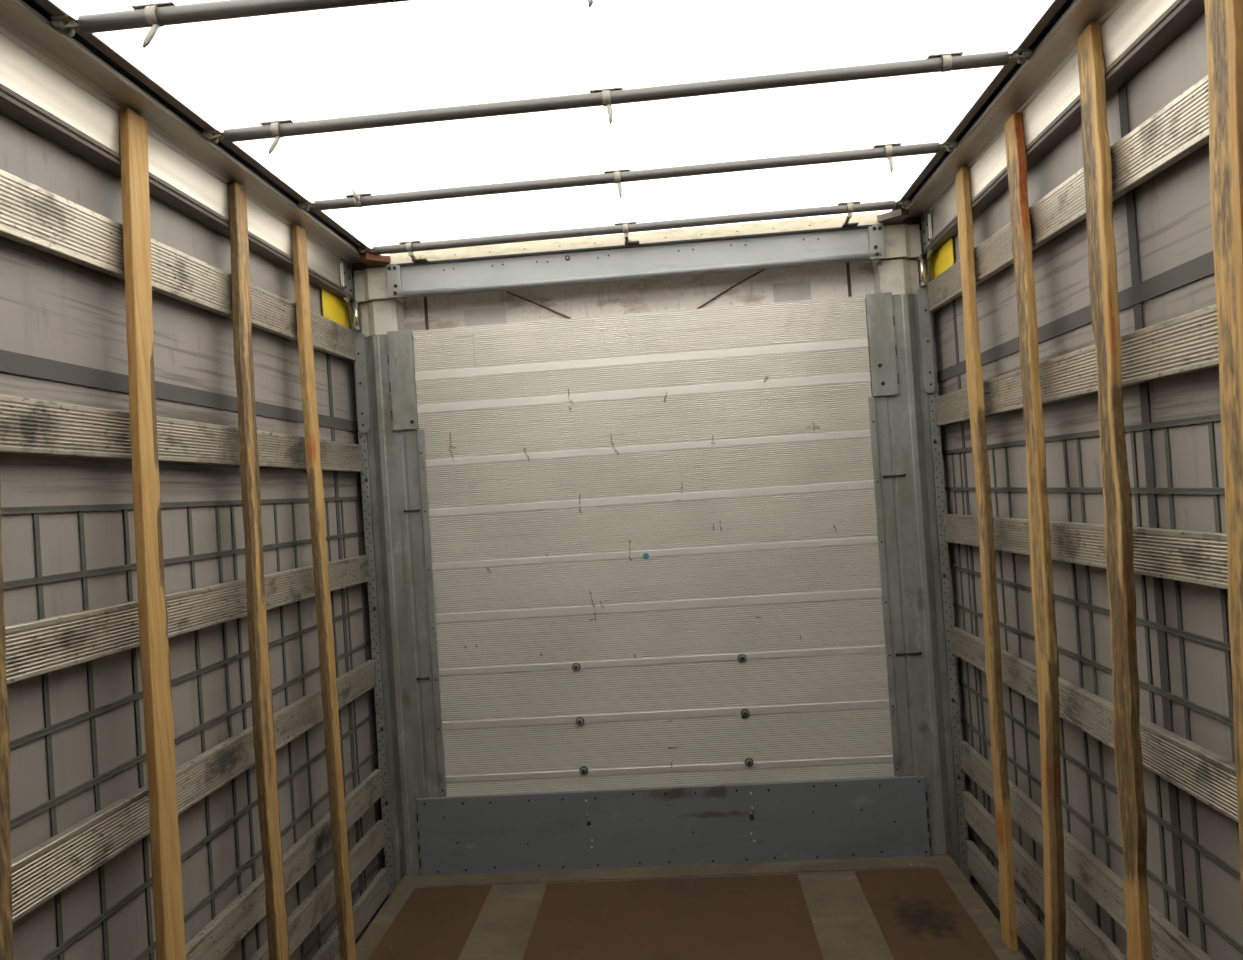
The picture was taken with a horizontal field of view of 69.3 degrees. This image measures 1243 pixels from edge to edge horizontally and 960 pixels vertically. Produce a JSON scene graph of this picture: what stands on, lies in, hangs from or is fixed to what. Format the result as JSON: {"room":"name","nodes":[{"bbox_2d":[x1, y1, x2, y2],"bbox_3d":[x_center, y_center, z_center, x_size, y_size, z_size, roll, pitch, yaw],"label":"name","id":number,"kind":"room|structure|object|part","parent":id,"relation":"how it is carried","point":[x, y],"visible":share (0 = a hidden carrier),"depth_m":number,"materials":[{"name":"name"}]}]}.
{"room":"cargo space","nodes":[
{"label":"cargo space","id":0,"kind":"room"},
{"bbox_2d":[0,114,386,959],"bbox_3d":[-1.325,0.452,0.850,0.012,2.900,6.330,-4,-1,4],"label":"wall","id":1,"kind":"structure","parent":0,"point":[77,732],"depth_m":2.44,"materials":[{"name":"plastic"}]},
{"bbox_2d":[0,169,355,360],"bbox_3d":[-1.357,-0.576,0.823,0.025,0.189,6.158,-4,-1,4],"label":"board","id":2,"kind":"object","parent":1,"relation":"attached to","point":[31,215],"visible":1,"depth_m":2.25,"materials":[{"name":"grey wood"}]},
{"bbox_2d":[0,394,362,471],"bbox_3d":[-1.327,-0.126,0.818,0.025,0.137,6.158,-4,-1,4],"label":"board","id":3,"kind":"object","parent":1,"relation":"attached to","point":[29,426],"visible":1,"depth_m":2.22,"materials":[{"name":"grey wood"}]},
{"bbox_2d":[0,0,373,300],"bbox_3d":[-1.337,-0.918,0.856,0.216,0.228,6.320,-4,-1,4],"label":"roof rail","id":4,"kind":"object","parent":1,"relation":"attached to","point":[70,92],"visible":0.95,"depth_m":2.32,"materials":[{"name":"metal"}]},
{"bbox_2d":[321,289,348,327],"bbox_3d":[-1.210,-0.764,3.825,0.004,0.260,0.325,-4,-1,4],"label":"flap","id":5,"kind":"object","parent":4,"relation":"attached to","point":[334,308],"visible":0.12,"depth_m":3.79,"materials":[{"name":"plastic"}]},
{"bbox_2d":[343,295,352,328],"bbox_3d":[-1.176,-0.728,3.875,0.028,0.138,0.115,-4,-1,-3],"label":"strap","id":6,"kind":"object","parent":4,"relation":"hanging from","point":[346,299],"visible":0.99,"depth_m":3.90,"materials":[{"name":"fabric"}]},
{"bbox_2d":[5,555,369,684],"bbox_3d":[-1.297,0.338,0.813,0.025,0.149,6.158,-4,-1,4],"label":"board","id":7,"kind":"object","parent":1,"relation":"attached to","point":[42,646],"visible":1,"depth_m":2.19,"materials":[{"name":"grey wood"}]},
{"bbox_2d":[11,660,375,923],"bbox_3d":[-1.266,0.805,0.807,0.025,0.119,6.158,-4,-1,4],"label":"board","id":8,"kind":"object","parent":1,"relation":"attached to","point":[50,867],"visible":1,"depth_m":2.16,"materials":[{"name":"grey wood"}]},
{"bbox_2d":[185,769,382,959],"bbox_3d":[-1.236,1.265,0.802,0.025,0.139,6.158,-4,-1,4],"label":"board","id":9,"kind":"object","parent":1,"relation":"attached to","point":[221,935],"visible":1,"depth_m":2.78,"materials":[{"name":"grey wood"}]},
{"bbox_2d":[249,820,385,959],"bbox_3d":[-1.223,1.454,0.800,0.025,0.180,6.158,-4,-1,4],"label":"board","id":10,"kind":"object","parent":1,"relation":"attached to","point":[303,920],"visible":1,"depth_m":3.21,"materials":[{"name":"grey wood"}]},
{"bbox_2d":[311,868,388,959],"bbox_3d":[-1.207,1.701,0.797,0.025,0.109,6.158,-4,-1,4],"label":"board","id":11,"kind":"object","parent":1,"relation":"attached to","point":[365,907],"visible":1,"depth_m":3.57,"materials":[{"name":"grey wood"}]},
{"bbox_2d":[355,899,386,944],"bbox_3d":[-1.177,1.867,0.830,0.138,0.085,6.330,-4,-1,4],"label":"trim","id":12,"kind":"structure","parent":1,"relation":"attached to","point":[386,899],"depth_m":3.76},
{"bbox_2d":[50,0,1053,255],"bbox_3d":[-0.055,-1.070,2.390,2.176,0.040,3.140,-4,-1,4],"label":"ceiling","id":13,"kind":"structure","parent":0,"point":[416,54],"depth_m":2.48,"materials":[{"name":"fabric"}]},
{"bbox_2d":[50,0,592,47],"bbox_3d":[-0.084,-1.017,1.862,2.247,0.098,0.063,-4,-1,3],"label":"bow","id":14,"kind":"object","parent":13,"relation":"attached to","point":[153,15],"visible":1,"depth_m":1.89,"materials":[{"name":"metal"}]},
{"bbox_2d":[298,140,957,211],"bbox_3d":[-0.009,-1.016,3.071,2.248,0.114,0.063,-4,-1,5],"label":"bow","id":15,"kind":"object","parent":13,"relation":"attached to","point":[888,151],"visible":1,"depth_m":3.06,"materials":[{"name":"metal"}]},
{"bbox_2d":[350,230,972,887],"bbox_3d":[0.138,0.396,3.919,2.570,2.950,0.023,-4,-1,4],"label":"wall","id":16,"kind":"structure","parent":0,"point":[852,279],"depth_m":3.93,"materials":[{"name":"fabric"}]},
{"bbox_3d":[-0.338,-0.757,3.953,0.324,0.172,0.014,-4,-1,4],"label":"cord","id":17,"kind":"part","parent":16,"relation":"part of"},
{"bbox_3d":[0.458,-0.818,3.904,0.364,0.187,0.014,-4,-1,4],"label":"cord","id":18,"kind":"part","parent":16,"relation":"part of","materials":[{"name":"black rubber"}]},
{"bbox_2d":[354,854,1026,959],"bbox_3d":[0.026,1.710,0.721,2.292,0.239,6.260,-4,-1,4],"label":"floor","id":19,"kind":"structure","parent":0,"point":[909,907],"depth_m":3.33,"materials":[{"name":"brown wood"}]},
{"bbox_2d":[0,482,12,959],"bbox_3d":[-1.177,0.363,1.665,0.064,2.633,0.255,-3,-1,-24],"label":"batten","id":20,"kind":"object","parent":19,"relation":"on","point":[6,928],"visible":1,"depth_m":1.66,"materials":[{"name":"brown wood"}]},
{"bbox_2d":[119,108,185,959],"bbox_3d":[-1.143,0.367,2.222,0.069,2.634,0.279,-4,-1,-20],"label":"batten","id":21,"kind":"object","parent":19,"relation":"on","point":[152,603],"visible":1,"depth_m":2.20,"materials":[{"name":"brown wood"}]},
{"bbox_2d":[227,181,289,959],"bbox_3d":[-1.113,0.371,2.760,0.065,2.634,0.291,-4,-1,-20],"label":"batten","id":22,"kind":"object","parent":19,"relation":"on","point":[260,675],"visible":1,"depth_m":2.72,"materials":[{"name":"brown wood"}]},
{"bbox_2d":[291,224,355,959],"bbox_3d":[-1.078,0.374,3.242,0.062,2.634,0.261,-3,-1,-24],"label":"batten","id":23,"kind":"object","parent":19,"relation":"on","point":[298,234],"visible":1,"depth_m":3.21,"materials":[{"name":"brown wood"}]},
{"bbox_2d":[352,253,439,899],"bbox_3d":[-0.982,0.457,3.865,0.308,2.854,0.251,-4,-1,4],"label":"post","id":24,"kind":"object","parent":19,"relation":"on","point":[384,366],"depth_m":3.86,"materials":[{"name":"metal"}]},
{"bbox_2d":[353,300,359,330],"bbox_3d":[-1.146,-0.709,3.884,0.025,0.132,0.026,-4,-1,4],"label":"tube","id":25,"kind":"object","parent":24,"relation":"attached to","point":[355,302],"visible":1,"depth_m":3.88,"materials":[{"name":"metal"}]},
{"bbox_3d":[-1.125,-0.423,3.898,0.048,0.440,0.008,-4,-1,4],"label":"plate","id":26,"kind":"part","parent":24,"relation":"part of","materials":[{"name":"metal"}]},
{"bbox_3d":[-1.036,-0.936,3.865,0.115,0.029,0.225,-4,-1,4],"label":"corner bracket","id":27,"kind":"part","parent":24,"relation":"part of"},
{"bbox_3d":[-0.941,-0.428,3.857,0.108,0.425,0.012,-4,-1,4],"label":"bracket plate","id":28,"kind":"part","parent":24,"relation":"part of","materials":[{"name":"metal"}]},
{"bbox_3d":[-0.880,1.658,0.690,0.325,0.011,6.045,-4,-1,4],"label":"plywood panel","id":29,"kind":"part","parent":19,"relation":"part of","materials":[{"name":"brown wood"}]},
{"bbox_3d":[0.013,1.599,0.632,1.014,0.011,6.040,-4,-1,4],"label":"plywood panel","id":30,"kind":"part","parent":19,"relation":"part of","materials":[{"name":"brown wood"}]},
{"bbox_2d":[416,776,930,875],"bbox_3d":[0.199,1.453,3.771,2.138,0.326,0.018,-4,-1,4],"label":"kick plate","id":31,"kind":"object","parent":19,"relation":"on","point":[885,816],"visible":1,"depth_m":3.76,"materials":[{"name":"paint"}]},
{"bbox_2d":[412,296,900,796],"bbox_3d":[0.126,0.296,3.806,1.936,2.006,0.050,-4,-1,4],"label":"panel","id":32,"kind":"object","parent":31,"relation":"on","point":[654,542],"visible":1,"depth_m":3.80,"materials":[{"name":"metal"}]},
{"bbox_2d":[865,208,970,882],"bbox_3d":[1.241,0.310,3.727,0.308,2.854,0.251,-4,-1,4],"label":"post","id":33,"kind":"object","parent":19,"relation":"on","point":[898,316],"depth_m":3.73,"materials":[{"name":"metal"}]},
{"bbox_2d":[386,223,884,298],"bbox_3d":[0.043,-0.917,3.805,2.090,0.144,0.082,-4,-1,4],"label":"header beam","id":34,"kind":"structure","parent":33,"relation":"attached to","point":[861,243],"depth_m":3.78,"materials":[{"name":"grey metal"}]},
{"bbox_3d":[-0.970,-0.850,3.834,0.060,0.144,0.016,-4,-1,4],"label":"plate","id":35,"kind":"part","parent":34,"relation":"part of","materials":[{"name":"metal"}]},
{"bbox_2d":[389,212,878,263],"bbox_3d":[0.039,-1.027,3.852,2.080,0.078,0.130,-4,-1,4],"label":"strip","id":36,"kind":"object","parent":34,"relation":"on","point":[867,218],"visible":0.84,"depth_m":3.79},
{"bbox_2d":[359,199,909,261],"bbox_3d":[0.030,-1.019,3.704,2.247,0.066,0.155,-4,-1,4],"label":"bow","id":37,"kind":"object","parent":34,"relation":"on","point":[848,208],"visible":1,"depth_m":3.67,"materials":[{"name":"metal"}]},
{"bbox_3d":[1.052,-0.984,3.709,0.060,0.144,0.016,-4,-1,4],"label":"plate","id":38,"kind":"part","parent":34,"relation":"part of","materials":[{"name":"metal"}]},
{"bbox_3d":[1.083,-0.562,3.731,0.108,0.425,0.012,-4,-1,4],"label":"bracket plate","id":39,"kind":"part","parent":33,"relation":"part of","materials":[{"name":"metal"}]},
{"bbox_3d":[1.110,-1.078,3.732,0.115,0.029,0.225,-4,-1,4],"label":"corner bracket","id":40,"kind":"part","parent":33,"relation":"part of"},
{"bbox_2d":[919,254,926,286],"bbox_3d":[1.250,-0.868,3.735,0.025,0.132,0.026,-4,-1,4],"label":"tube","id":41,"kind":"object","parent":33,"relation":"attached to","point":[923,283],"visible":1,"depth_m":3.73,"materials":[{"name":"metal"}]},
{"bbox_3d":[1.269,-0.582,3.750,0.048,0.440,0.008,-4,-1,4],"label":"plate","id":42,"kind":"part","parent":33,"relation":"part of","materials":[{"name":"metal"}]},
{"bbox_3d":[0.906,1.539,0.579,0.327,0.011,6.045,-4,-1,4],"label":"plywood panel","id":43,"kind":"part","parent":19,"relation":"part of","materials":[{"name":"brown wood"}]},
{"bbox_2d":[955,166,1017,950],"bbox_3d":[1.246,0.220,3.079,0.063,2.634,0.287,-4,-1,26],"label":"batten","id":44,"kind":"object","parent":19,"relation":"on","point":[975,390],"visible":1,"depth_m":3.04,"materials":[{"name":"brown wood"}]},
{"bbox_2d":[1004,112,1065,959],"bbox_3d":[1.217,0.223,2.637,0.110,2.620,0.188,-4,-1,4],"label":"batten","id":45,"kind":"object","parent":19,"relation":"on","point":[1038,508],"visible":1,"depth_m":2.60,"materials":[{"name":"brown wood"}]},
{"bbox_2d":[1076,22,1151,959],"bbox_3d":[1.187,0.214,2.159,0.111,2.632,0.157,-4,-1,4],"label":"batten","id":46,"kind":"object","parent":19,"relation":"on","point":[1102,259],"visible":1,"depth_m":2.13,"materials":[{"name":"brown wood"}]},
{"bbox_2d":[1204,0,1242,920],"bbox_3d":[1.155,0.209,1.658,0.111,2.634,0.098,-4,-1,4],"label":"batten","id":47,"kind":"object","parent":19,"relation":"on","point":[1224,18],"visible":1,"depth_m":1.67,"materials":[{"name":"brown wood"}]},
{"bbox_2d":[933,13,1242,959],"bbox_3d":[1.205,0.284,0.693,0.012,2.900,6.330,-4,-1,4],"label":"wall","id":48,"kind":"structure","parent":0,"point":[1162,227],"depth_m":2.27,"materials":[{"name":"plastic"}]},
{"bbox_2d":[971,876,1035,959],"bbox_3d":[1.244,1.707,0.679,0.138,0.085,6.330,-4,-1,4],"label":"trim","id":49,"kind":"structure","parent":48,"relation":"attached to","point":[1022,947],"depth_m":3.52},
{"bbox_2d":[966,840,1070,959],"bbox_3d":[1.247,1.526,0.644,0.025,0.119,6.158,-4,-1,4],"label":"board","id":50,"kind":"object","parent":48,"relation":"attached to","point":[1030,930],"visible":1,"depth_m":3.18,"materials":[{"name":"grey wood"}]},
{"bbox_2d":[963,791,1126,959],"bbox_3d":[1.234,1.323,0.647,0.025,0.120,6.158,-4,-1,4],"label":"board","id":51,"kind":"object","parent":48,"relation":"attached to","point":[1087,938],"visible":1,"depth_m":2.95,"materials":[{"name":"grey wood"}]},
{"bbox_2d":[892,0,1204,254],"bbox_3d":[1.037,-1.076,0.708,0.216,0.228,6.320,-4,-1,4],"label":"roof rail","id":52,"kind":"object","parent":48,"relation":"attached to","point":[1045,88],"visible":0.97,"depth_m":2.47,"materials":[{"name":"metal"}]},
{"bbox_2d":[203,47,1031,154],"bbox_3d":[-0.047,-1.013,2.445,2.247,0.098,0.063,-4,-1,4],"label":"bow","id":53,"kind":"object","parent":52,"relation":"attached to","point":[946,62],"visible":1,"depth_m":2.44,"materials":[{"name":"metal"}]},
{"bbox_2d":[926,247,933,281],"bbox_3d":[1.276,-0.891,3.723,0.028,0.138,0.115,-4,-1,10],"label":"strap","id":54,"kind":"object","parent":52,"relation":"hanging from","point":[929,252],"visible":0.92,"depth_m":3.74,"materials":[{"name":"fabric"}]},
{"bbox_2d":[931,237,953,279],"bbox_3d":[1.299,-0.931,3.669,0.004,0.260,0.325,-4,-1,4],"label":"flap","id":55,"kind":"object","parent":52,"relation":"attached to","point":[942,259],"visible":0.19,"depth_m":3.63,"materials":[{"name":"plastic"}]},
{"bbox_2d":[927,74,1208,311],"bbox_3d":[1.099,-0.728,0.671,0.025,0.228,6.158,-4,-1,4],"label":"board","id":56,"kind":"object","parent":48,"relation":"attached to","point":[1180,128],"visible":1,"depth_m":2.14,"materials":[{"name":"grey wood"}]},
{"bbox_2d":[935,304,1218,425],"bbox_3d":[1.127,-0.295,0.666,0.025,0.144,6.158,-4,-1,4],"label":"board","id":57,"kind":"object","parent":48,"relation":"attached to","point":[1187,343],"visible":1,"depth_m":2.16,"materials":[{"name":"grey wood"}]},
{"bbox_2d":[943,514,1227,589],"bbox_3d":[1.156,0.144,0.661,0.025,0.172,6.158,-4,-1,4],"label":"board","id":58,"kind":"object","parent":48,"relation":"attached to","point":[1188,556],"visible":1,"depth_m":2.16,"materials":[{"name":"grey wood"}]},
{"bbox_2d":[959,741,1211,959],"bbox_3d":[1.220,1.112,0.649,0.025,0.113,6.158,-4,-1,4],"label":"board","id":59,"kind":"object","parent":48,"relation":"attached to","point":[1091,874],"visible":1,"depth_m":2.56,"materials":[{"name":"grey wood"}]},
{"bbox_2d":[951,627,1237,822],"bbox_3d":[1.188,0.629,0.655,0.025,0.134,6.158,-4,-1,4],"label":"board","id":60,"kind":"object","parent":48,"relation":"attached to","point":[1202,773],"visible":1,"depth_m":2.19,"materials":[{"name":"grey wood"}]}
]}

